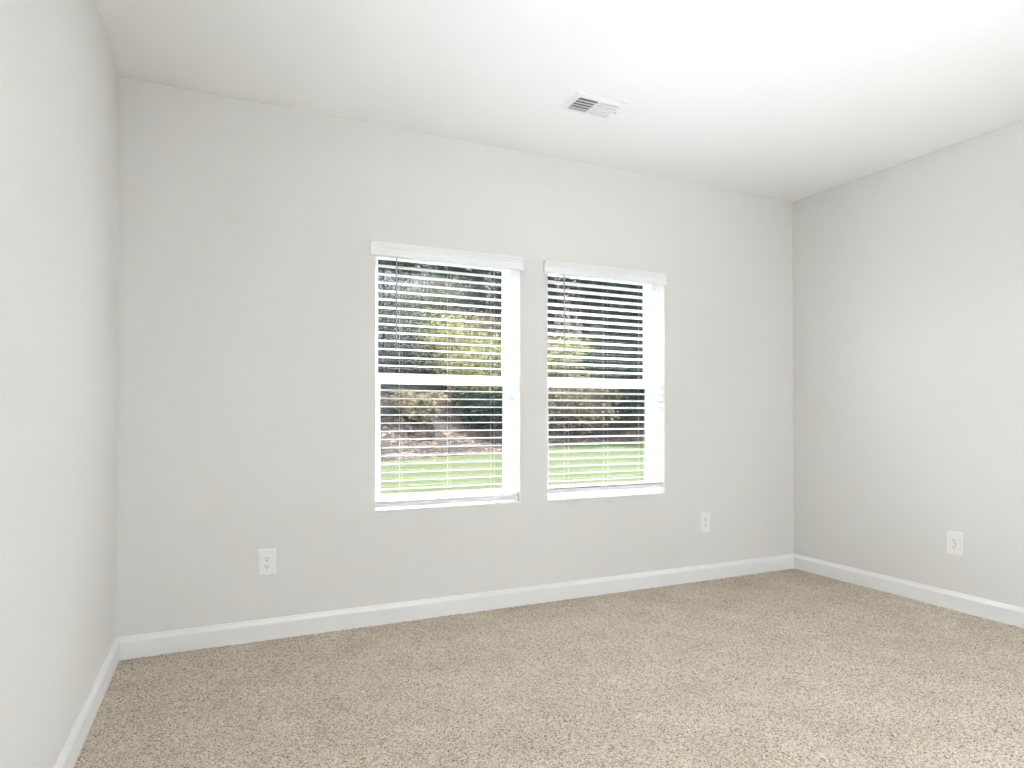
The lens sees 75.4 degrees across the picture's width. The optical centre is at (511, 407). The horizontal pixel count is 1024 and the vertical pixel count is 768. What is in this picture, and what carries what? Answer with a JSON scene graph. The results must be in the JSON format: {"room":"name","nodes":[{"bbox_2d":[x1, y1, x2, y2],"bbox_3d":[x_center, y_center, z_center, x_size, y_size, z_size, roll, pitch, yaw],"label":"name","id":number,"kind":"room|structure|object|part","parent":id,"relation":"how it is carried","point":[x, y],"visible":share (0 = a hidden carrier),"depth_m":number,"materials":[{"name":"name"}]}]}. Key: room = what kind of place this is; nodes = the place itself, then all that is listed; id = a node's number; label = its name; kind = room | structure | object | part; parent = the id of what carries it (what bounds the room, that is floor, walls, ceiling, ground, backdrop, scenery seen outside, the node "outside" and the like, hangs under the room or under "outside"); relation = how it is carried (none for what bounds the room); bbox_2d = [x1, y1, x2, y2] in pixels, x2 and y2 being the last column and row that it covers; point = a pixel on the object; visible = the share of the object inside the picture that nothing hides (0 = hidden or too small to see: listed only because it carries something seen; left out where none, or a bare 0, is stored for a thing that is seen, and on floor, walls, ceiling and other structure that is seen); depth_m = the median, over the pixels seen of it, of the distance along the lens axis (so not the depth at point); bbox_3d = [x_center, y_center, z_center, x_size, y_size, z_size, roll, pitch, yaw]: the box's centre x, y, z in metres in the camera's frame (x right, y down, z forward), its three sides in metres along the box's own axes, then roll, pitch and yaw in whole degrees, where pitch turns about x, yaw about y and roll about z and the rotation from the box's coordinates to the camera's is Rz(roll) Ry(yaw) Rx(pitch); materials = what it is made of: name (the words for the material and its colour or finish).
{"room":"empty bedroom","nodes":[
{"label":"empty bedroom","id":0,"kind":"room"},
{"bbox_2d":[0,0,118,767],"bbox_3d":[-0.904,-0.163,0.779,0.120,2.837,5.019,0,-1,-23],"label":"wall","id":1,"kind":"structure","parent":0,"point":[59,76],"depth_m":1.96,"materials":[{"name":"white paint"}]},
{"bbox_2d":[53,637,118,767],"bbox_3d":[-0.867,1.108,0.850,0.015,0.116,4.896,0,-1,-23],"label":"baseboard","id":2,"kind":"structure","parent":1,"relation":"attached to","point":[67,758],"depth_m":2.39,"materials":[{"name":"white paint"}]},
{"bbox_2d":[116,76,793,636],"bbox_3d":[0.093,0.018,4.099,4.602,3.137,0.160,0,-1,-25],"label":"wall","id":3,"kind":"structure","parent":0,"point":[247,229],"depth_m":3.57,"materials":[{"name":"white paint"}]},
{"bbox_2d":[258,548,275,575],"bbox_3d":[-1.248,0.787,3.372,0.087,0.136,0.009,0,-1,-25],"label":"wall outlet","id":4,"kind":"object","parent":3,"relation":"attached to","point":[266,558],"visible":1,"depth_m":3.37,"materials":[{"name":"white plastic"}]},
{"bbox_2d":[263,563,269,568],"bbox_3d":[-1.247,0.806,3.369,0.034,0.028,0.002,0,-1,-25],"label":"socket","id":5,"kind":"object","parent":4,"relation":"attached to","point":[265,565],"depth_m":3.37,"materials":[{"name":"grey plastic"}]},
{"bbox_2d":[263,556,270,561],"bbox_3d":[-1.247,0.767,3.369,0.034,0.028,0.002,0,-1,-25],"label":"socket","id":6,"kind":"object","parent":4,"relation":"attached to","point":[265,558],"depth_m":3.37,"materials":[{"name":"grey plastic"}]},
{"bbox_2d":[375,256,519,511],"bbox_3d":[-0.386,-0.166,3.885,0.879,1.474,0.176,0,-1,-25],"label":"window","id":7,"kind":"structure","parent":3,"relation":"in","point":[507,273],"depth_m":3.95,"materials":[{"name":"white plastic"}]},
{"bbox_3d":[-0.413,-0.506,3.948,0.831,0.740,0.026,0,-1,-25],"label":"sash","id":8,"kind":"part","parent":7,"relation":"part of","materials":[{"name":"white plastic"}]},
{"bbox_3d":[-0.401,0.173,3.914,0.823,0.735,0.026,0,-1,-25],"label":"sash","id":9,"kind":"part","parent":7,"relation":"part of","materials":[{"name":"white plastic"}]},
{"bbox_3d":[-0.394,0.522,3.897,0.400,0.010,0.007,0,-1,-25],"label":"lift rail","id":10,"kind":"part","parent":7,"relation":"part of","materials":[{"name":"white plastic"}]},
{"bbox_2d":[371,241,523,507],"bbox_3d":[-0.363,-0.175,3.818,0.921,1.458,0.096,0,-1,-25],"label":"window blind","id":11,"kind":"object","parent":7,"relation":"attached to","point":[382,249],"visible":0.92,"depth_m":3.82,"materials":[{"name":"white plastic"}]},
{"bbox_3d":[-0.624,-0.163,3.719,0.001,1.401,0.054,0,-1,-25],"label":"ladder cord","id":12,"kind":"part","parent":11,"relation":"part of","materials":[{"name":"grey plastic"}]},
{"bbox_3d":[-0.365,0.539,3.834,0.867,0.026,0.050,0,-1,-25],"label":"rail","id":13,"kind":"part","parent":11,"relation":"part of","materials":[{"name":"white plastic"}]},
{"bbox_3d":[-0.365,-0.161,3.841,0.001,1.401,0.054,0,-1,-25],"label":"ladder cord","id":14,"kind":"part","parent":11,"relation":"part of","materials":[{"name":"white fabric"}]},
{"bbox_3d":[-0.370,0.568,3.846,0.879,0.006,0.104,0,-1,-25],"label":"sill","id":15,"kind":"part","parent":7,"relation":"part of","materials":[{"name":"white paint"}]},
{"bbox_2d":[117,554,793,659],"bbox_3d":[0.130,1.138,4.010,4.362,0.116,0.015,0,-1,-25],"label":"baseboard","id":16,"kind":"structure","parent":3,"relation":"attached to","point":[196,638],"depth_m":3.70,"materials":[{"name":"white paint"}]},
{"bbox_2d":[548,274,664,500],"bbox_3d":[0.586,-0.161,4.339,0.890,1.474,0.176,0,-1,-25],"label":"window","id":17,"kind":"structure","parent":3,"relation":"in","point":[641,491],"depth_m":4.50,"materials":[{"name":"white plastic"}]},
{"bbox_3d":[0.558,-0.502,4.402,0.826,0.740,0.026,0,-1,-25],"label":"sash","id":18,"kind":"part","parent":17,"relation":"part of","materials":[{"name":"white plastic"}]},
{"bbox_3d":[0.571,0.178,4.369,0.818,0.735,0.026,0,-1,-25],"label":"sash","id":19,"kind":"part","parent":17,"relation":"part of","materials":[{"name":"white plastic"}]},
{"bbox_2d":[543,260,666,493],"bbox_3d":[0.601,-0.182,4.269,0.923,1.434,0.096,0,-1,-25],"label":"window blind","id":20,"kind":"object","parent":17,"relation":"attached to","point":[549,267],"visible":0.86,"depth_m":4.28,"materials":[{"name":"white plastic"}]},
{"bbox_3d":[0.342,-0.170,4.171,0.001,1.377,0.054,0,-1,-25],"label":"ladder cord","id":21,"kind":"part","parent":20,"relation":"part of","materials":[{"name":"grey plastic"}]},
{"bbox_3d":[0.607,0.519,4.288,0.878,0.026,0.050,0,-1,-25],"label":"rail","id":22,"kind":"part","parent":20,"relation":"part of","materials":[{"name":"white plastic"}]},
{"bbox_3d":[0.859,-0.168,4.413,0.001,1.377,0.054,0,-1,-25],"label":"ladder cord","id":23,"kind":"part","parent":20,"relation":"part of","materials":[{"name":"white fabric"}]},
{"bbox_3d":[0.601,0.572,4.300,0.890,0.006,0.104,0,-1,-25],"label":"sill","id":24,"kind":"part","parent":17,"relation":"part of","materials":[{"name":"white paint"}]},
{"bbox_2d":[700,512,709,531],"bbox_3d":[1.336,0.790,4.580,0.087,0.136,0.009,0,-1,-25],"label":"wall outlet","id":25,"kind":"object","parent":3,"relation":"attached to","point":[704,516],"visible":1,"depth_m":4.58,"materials":[{"name":"white plastic"}]},
{"bbox_2d":[73,569,1023,767],"bbox_3d":[1.102,1.165,1.770,4.497,0.008,4.894,0,-1,-25],"label":"floor","id":26,"kind":"structure","parent":0,"point":[790,668],"depth_m":2.77,"materials":[{"name":"carpet"}]},
{"bbox_2d":[96,0,1023,201],"bbox_3d":[1.068,-1.672,1.803,4.794,0.200,5.174,0,-1,-25],"label":"ceiling","id":27,"kind":"structure","parent":0,"point":[786,100],"depth_m":3.08,"materials":[{"name":"white paint"}]},
{"bbox_2d":[559,91,628,118],"bbox_3d":[0.419,-1.547,3.412,0.303,0.020,0.195,0,-1,-25],"label":"ceiling vent","id":28,"kind":"object","parent":27,"relation":"in","point":[580,102],"visible":1,"depth_m":3.39,"materials":[{"name":"white metal"}]},
{"bbox_2d":[792,119,1023,607],"bbox_3d":[3.219,-0.145,2.706,0.120,2.837,5.014,0,-1,-25],"label":"wall","id":29,"kind":"structure","parent":0,"point":[908,276],"depth_m":4.09,"materials":[{"name":"white paint"}]},
{"bbox_2d":[794,554,1023,627],"bbox_3d":[3.132,1.126,2.720,0.015,0.116,4.894,0,-1,-25],"label":"baseboard","id":30,"kind":"structure","parent":29,"relation":"attached to","point":[1004,613],"depth_m":4.08,"materials":[{"name":"white paint"}]},
{"bbox_2d":[947,531,962,555],"bbox_3d":[2.594,0.795,3.882,0.009,0.136,0.087,0,-1,-25],"label":"wall outlet","id":31,"kind":"object","parent":29,"relation":"attached to","point":[954,539],"visible":1,"depth_m":3.88,"materials":[{"name":"white plastic"}]},
{"bbox_2d":[951,537,956,549],"bbox_3d":[2.591,0.795,3.881,0.002,0.067,0.034,0,-1,-25],"label":"socket","id":32,"kind":"object","parent":31,"relation":"attached to","point":[953,539],"depth_m":3.88,"materials":[{"name":"grey plastic"}]},
{"label":"outside","id":33,"kind":"structure","parent":0,"visible":0},
{"bbox_2d":[378,260,644,461],"bbox_3d":[-0.300,-4.850,31.383,50.042,12.805,25.146,0,-1,-40],"label":"hillside","id":34,"kind":"structure","parent":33,"point":[419,370],"depth_m":16.64,"materials":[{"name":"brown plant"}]},
{"bbox_2d":[378,259,423,295],"bbox_3d":[-4.632,-9.122,27.531,4.940,8.956,4.716,0,-1,42],"label":"tree","id":35,"kind":"object","parent":34,"relation":"on","point":[411,264],"visible":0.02,"depth_m":27.23,"materials":[{"name":"green plant"}]},
{"bbox_3d":[-4.632,-9.362,27.533,4.940,8.475,4.716,0,-1,42],"label":"crown","id":36,"kind":"part","parent":35,"relation":"part of","materials":[{"name":"green plant"}]},
{"bbox_2d":[378,259,426,333],"bbox_3d":[-4.567,-5.343,19.434,4.407,7.562,4.182,0,-1,-25],"label":"tree","id":37,"kind":"object","parent":34,"relation":"on","point":[380,269],"visible":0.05,"depth_m":19.66,"materials":[{"name":"green plant"}]},
{"bbox_2d":[378,298,442,385],"bbox_3d":[-3.484,-1.689,17.565,2.896,2.285,2.655,0,-1,-25],"label":"shrub","id":38,"kind":"object","parent":34,"relation":"on","point":[382,336],"visible":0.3,"depth_m":17.33,"materials":[{"name":"green plant"}]},
{"bbox_3d":[-3.397,-1.437,17.581,1.386,1.781,1.350,0,-1,-25],"label":"stem","id":39,"kind":"part","parent":38,"relation":"part of","materials":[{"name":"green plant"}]},
{"bbox_2d":[378,277,458,354],"bbox_3d":[-3.152,-2.825,20.404,2.619,2.573,2.925,0,-1,-25],"label":"shrub","id":40,"kind":"object","parent":34,"relation":"on","point":[409,296],"visible":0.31,"depth_m":20.04,"materials":[{"name":"green plant"}]},
{"bbox_3d":[-3.147,-2.596,20.414,1.198,1.968,1.422,0,-1,-25],"label":"stem","id":41,"kind":"part","parent":40,"relation":"part of","materials":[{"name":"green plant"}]},
{"bbox_2d":[391,389,446,423],"bbox_3d":[-2.152,-0.010,15.698,1.268,0.852,1.343,0,-1,5],"label":"shrub","id":42,"kind":"object","parent":34,"relation":"on","point":[403,402],"visible":0.83,"depth_m":15.32,"materials":[{"name":"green plant"}]},
{"bbox_2d":[395,277,471,331],"bbox_3d":[-2.760,-3.741,24.391,3.136,1.975,3.522,0,-1,-25],"label":"shrub","id":43,"kind":"object","parent":34,"relation":"on","point":[449,283],"visible":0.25,"depth_m":24.27,"materials":[{"name":"green plant"}]},
{"bbox_3d":[-2.684,-3.538,24.460,1.526,1.541,1.362,0,-1,16],"label":"stem","id":44,"kind":"part","parent":43,"relation":"part of","materials":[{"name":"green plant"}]},
{"bbox_2d":[391,307,490,373],"bbox_3d":[-2.042,-1.810,18.983,3.035,2.068,2.777,0,-1,-25],"label":"shrub","id":45,"kind":"object","parent":34,"relation":"on","point":[430,338],"visible":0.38,"depth_m":18.68,"materials":[{"name":"green plant"}]},
{"bbox_3d":[-2.078,-1.575,18.995,1.644,1.582,1.486,0,-1,-25],"label":"stem","id":46,"kind":"part","parent":45,"relation":"part of","materials":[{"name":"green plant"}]},
{"bbox_2d":[420,264,470,290],"bbox_3d":[-2.829,-9.808,31.701,5.194,9.072,5.738,0,-1,-25],"label":"tree","id":47,"kind":"object","parent":34,"relation":"on","point":[429,273],"visible":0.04,"depth_m":32.23,"materials":[{"name":"green plant"}]},
{"bbox_2d":[428,264,501,312],"bbox_3d":[-1.503,-8.450,28.286,5.006,9.249,5.175,0,-1,-25],"label":"tree","id":48,"kind":"object","parent":34,"relation":"on","point":[475,271],"visible":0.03,"depth_m":27.45,"materials":[{"name":"green plant"}]},
{"bbox_2d":[427,329,502,405],"bbox_3d":[-0.930,-1.063,17.972,2.436,2.224,2.707,0,-1,-25],"label":"shrub","id":49,"kind":"object","parent":34,"relation":"on","point":[473,356],"visible":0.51,"depth_m":17.79,"materials":[{"name":"green plant"}]},
{"bbox_3d":[-0.932,-0.791,17.931,1.228,1.680,1.448,0,-1,-25],"label":"stem","id":50,"kind":"part","parent":49,"relation":"part of","materials":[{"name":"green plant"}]},
{"bbox_2d":[451,387,502,429],"bbox_3d":[-0.625,0.009,16.612,1.610,1.085,1.788,0,-1,22],"label":"shrub","id":51,"kind":"object","parent":34,"relation":"on","point":[473,403],"visible":0.79,"depth_m":16.21,"materials":[{"name":"green plant"}]},
{"bbox_2d":[453,307,501,364],"bbox_3d":[-0.498,-2.296,21.574,3.016,1.964,2.866,0,-1,-25],"label":"shrub","id":52,"kind":"object","parent":34,"relation":"on","point":[492,319],"visible":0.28,"depth_m":21.16,"materials":[{"name":"green plant"}]},
{"bbox_3d":[-0.408,-2.085,21.408,1.662,1.539,1.142,0,-1,-25],"label":"stem","id":53,"kind":"part","parent":52,"relation":"part of","materials":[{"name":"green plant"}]},
{"bbox_2d":[450,270,550,343],"bbox_3d":[-0.118,-5.883,23.492,4.131,8.613,4.029,0,-1,-25],"label":"tree","id":54,"kind":"object","parent":34,"relation":"on","point":[496,280],"visible":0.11,"depth_m":23.53,"materials":[{"name":"green plant"}]},
{"bbox_2d":[496,271,574,332],"bbox_3d":[1.266,-8.132,29.185,4.342,9.760,5.935,0,-1,12],"label":"tree","id":55,"kind":"object","parent":34,"relation":"on","point":[552,315],"visible":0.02,"depth_m":28.87,"materials":[{"name":"green plant"}]},
{"bbox_2d":[548,331,594,408],"bbox_3d":[1.192,-1.052,18.907,2.764,2.205,2.213,0,-1,-42],"label":"shrub","id":56,"kind":"object","parent":34,"relation":"on","point":[551,359],"visible":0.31,"depth_m":18.74,"materials":[{"name":"green plant"}]},
{"bbox_3d":[1.064,-0.811,18.886,1.105,1.723,1.370,0,-1,31],"label":"stem","id":57,"kind":"part","parent":56,"relation":"part of","materials":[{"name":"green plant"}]},
{"bbox_2d":[548,373,630,434],"bbox_3d":[1.825,-0.122,17.622,2.588,1.738,2.377,0,-1,-25],"label":"shrub","id":58,"kind":"object","parent":34,"relation":"on","point":[555,389],"visible":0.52,"depth_m":17.36,"materials":[{"name":"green plant"}]},
{"bbox_3d":[1.778,0.076,17.683,1.282,1.342,1.054,0,-1,-36],"label":"stem","id":59,"kind":"part","parent":58,"relation":"part of","materials":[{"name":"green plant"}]},
{"bbox_2d":[548,277,640,360],"bbox_3d":[2.779,-6.240,24.353,5.267,9.042,5.031,0,-1,25],"label":"tree","id":60,"kind":"object","parent":34,"relation":"on","point":[567,279],"visible":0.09,"depth_m":24.16,"materials":[{"name":"green plant"}]},
{"bbox_2d":[558,319,642,375],"bbox_3d":[3.222,-1.863,22.645,3.114,2.439,3.194,0,-1,-5],"label":"shrub","id":61,"kind":"object","parent":34,"relation":"on","point":[601,325],"visible":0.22,"depth_m":22.09,"materials":[{"name":"green plant"}]},
{"bbox_2d":[569,283,642,360],"bbox_3d":[5.047,-5.979,25.923,5.376,9.516,5.733,0,-1,-5],"label":"tree","id":62,"kind":"object","parent":34,"relation":"on","point":[641,301],"visible":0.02,"depth_m":25.88,"materials":[{"name":"green plant"}]},
{"bbox_2d":[578,341,644,433],"bbox_3d":[3.139,-0.527,18.506,2.675,2.815,3.286,0,-1,-5],"label":"shrub","id":63,"kind":"object","parent":34,"relation":"on","point":[615,369],"visible":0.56,"depth_m":18.22,"materials":[{"name":"green plant"}]},
{"bbox_3d":[3.278,-0.308,18.486,1.331,2.109,1.400,0,-1,19],"label":"stem","id":64,"kind":"part","parent":63,"relation":"part of","materials":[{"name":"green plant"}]},
{"bbox_2d":[578,282,644,411],"bbox_3d":[4.361,-3.664,20.944,4.705,8.549,4.088,0,-1,-25],"label":"tree","id":65,"kind":"object","parent":34,"relation":"on","point":[626,341],"visible":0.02,"depth_m":20.66,"materials":[{"name":"green plant"}]},
{"bbox_2d":[600,334,644,423],"bbox_3d":[4.143,-1.102,20.026,3.442,3.418,3.268,0,-1,-25],"label":"shrub","id":66,"kind":"object","parent":34,"relation":"on","point":[635,334],"visible":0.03,"depth_m":19.47,"materials":[{"name":"green plant"}]},
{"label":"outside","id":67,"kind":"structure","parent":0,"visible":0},
{"bbox_2d":[380,440,644,494],"bbox_3d":[6.522,0.872,16.736,42.000,1.266,17.263,0,-1,-25],"label":"lawn","id":68,"kind":"structure","parent":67,"point":[479,457],"depth_m":12.29,"materials":[{"name":"green plant"}]}
]}

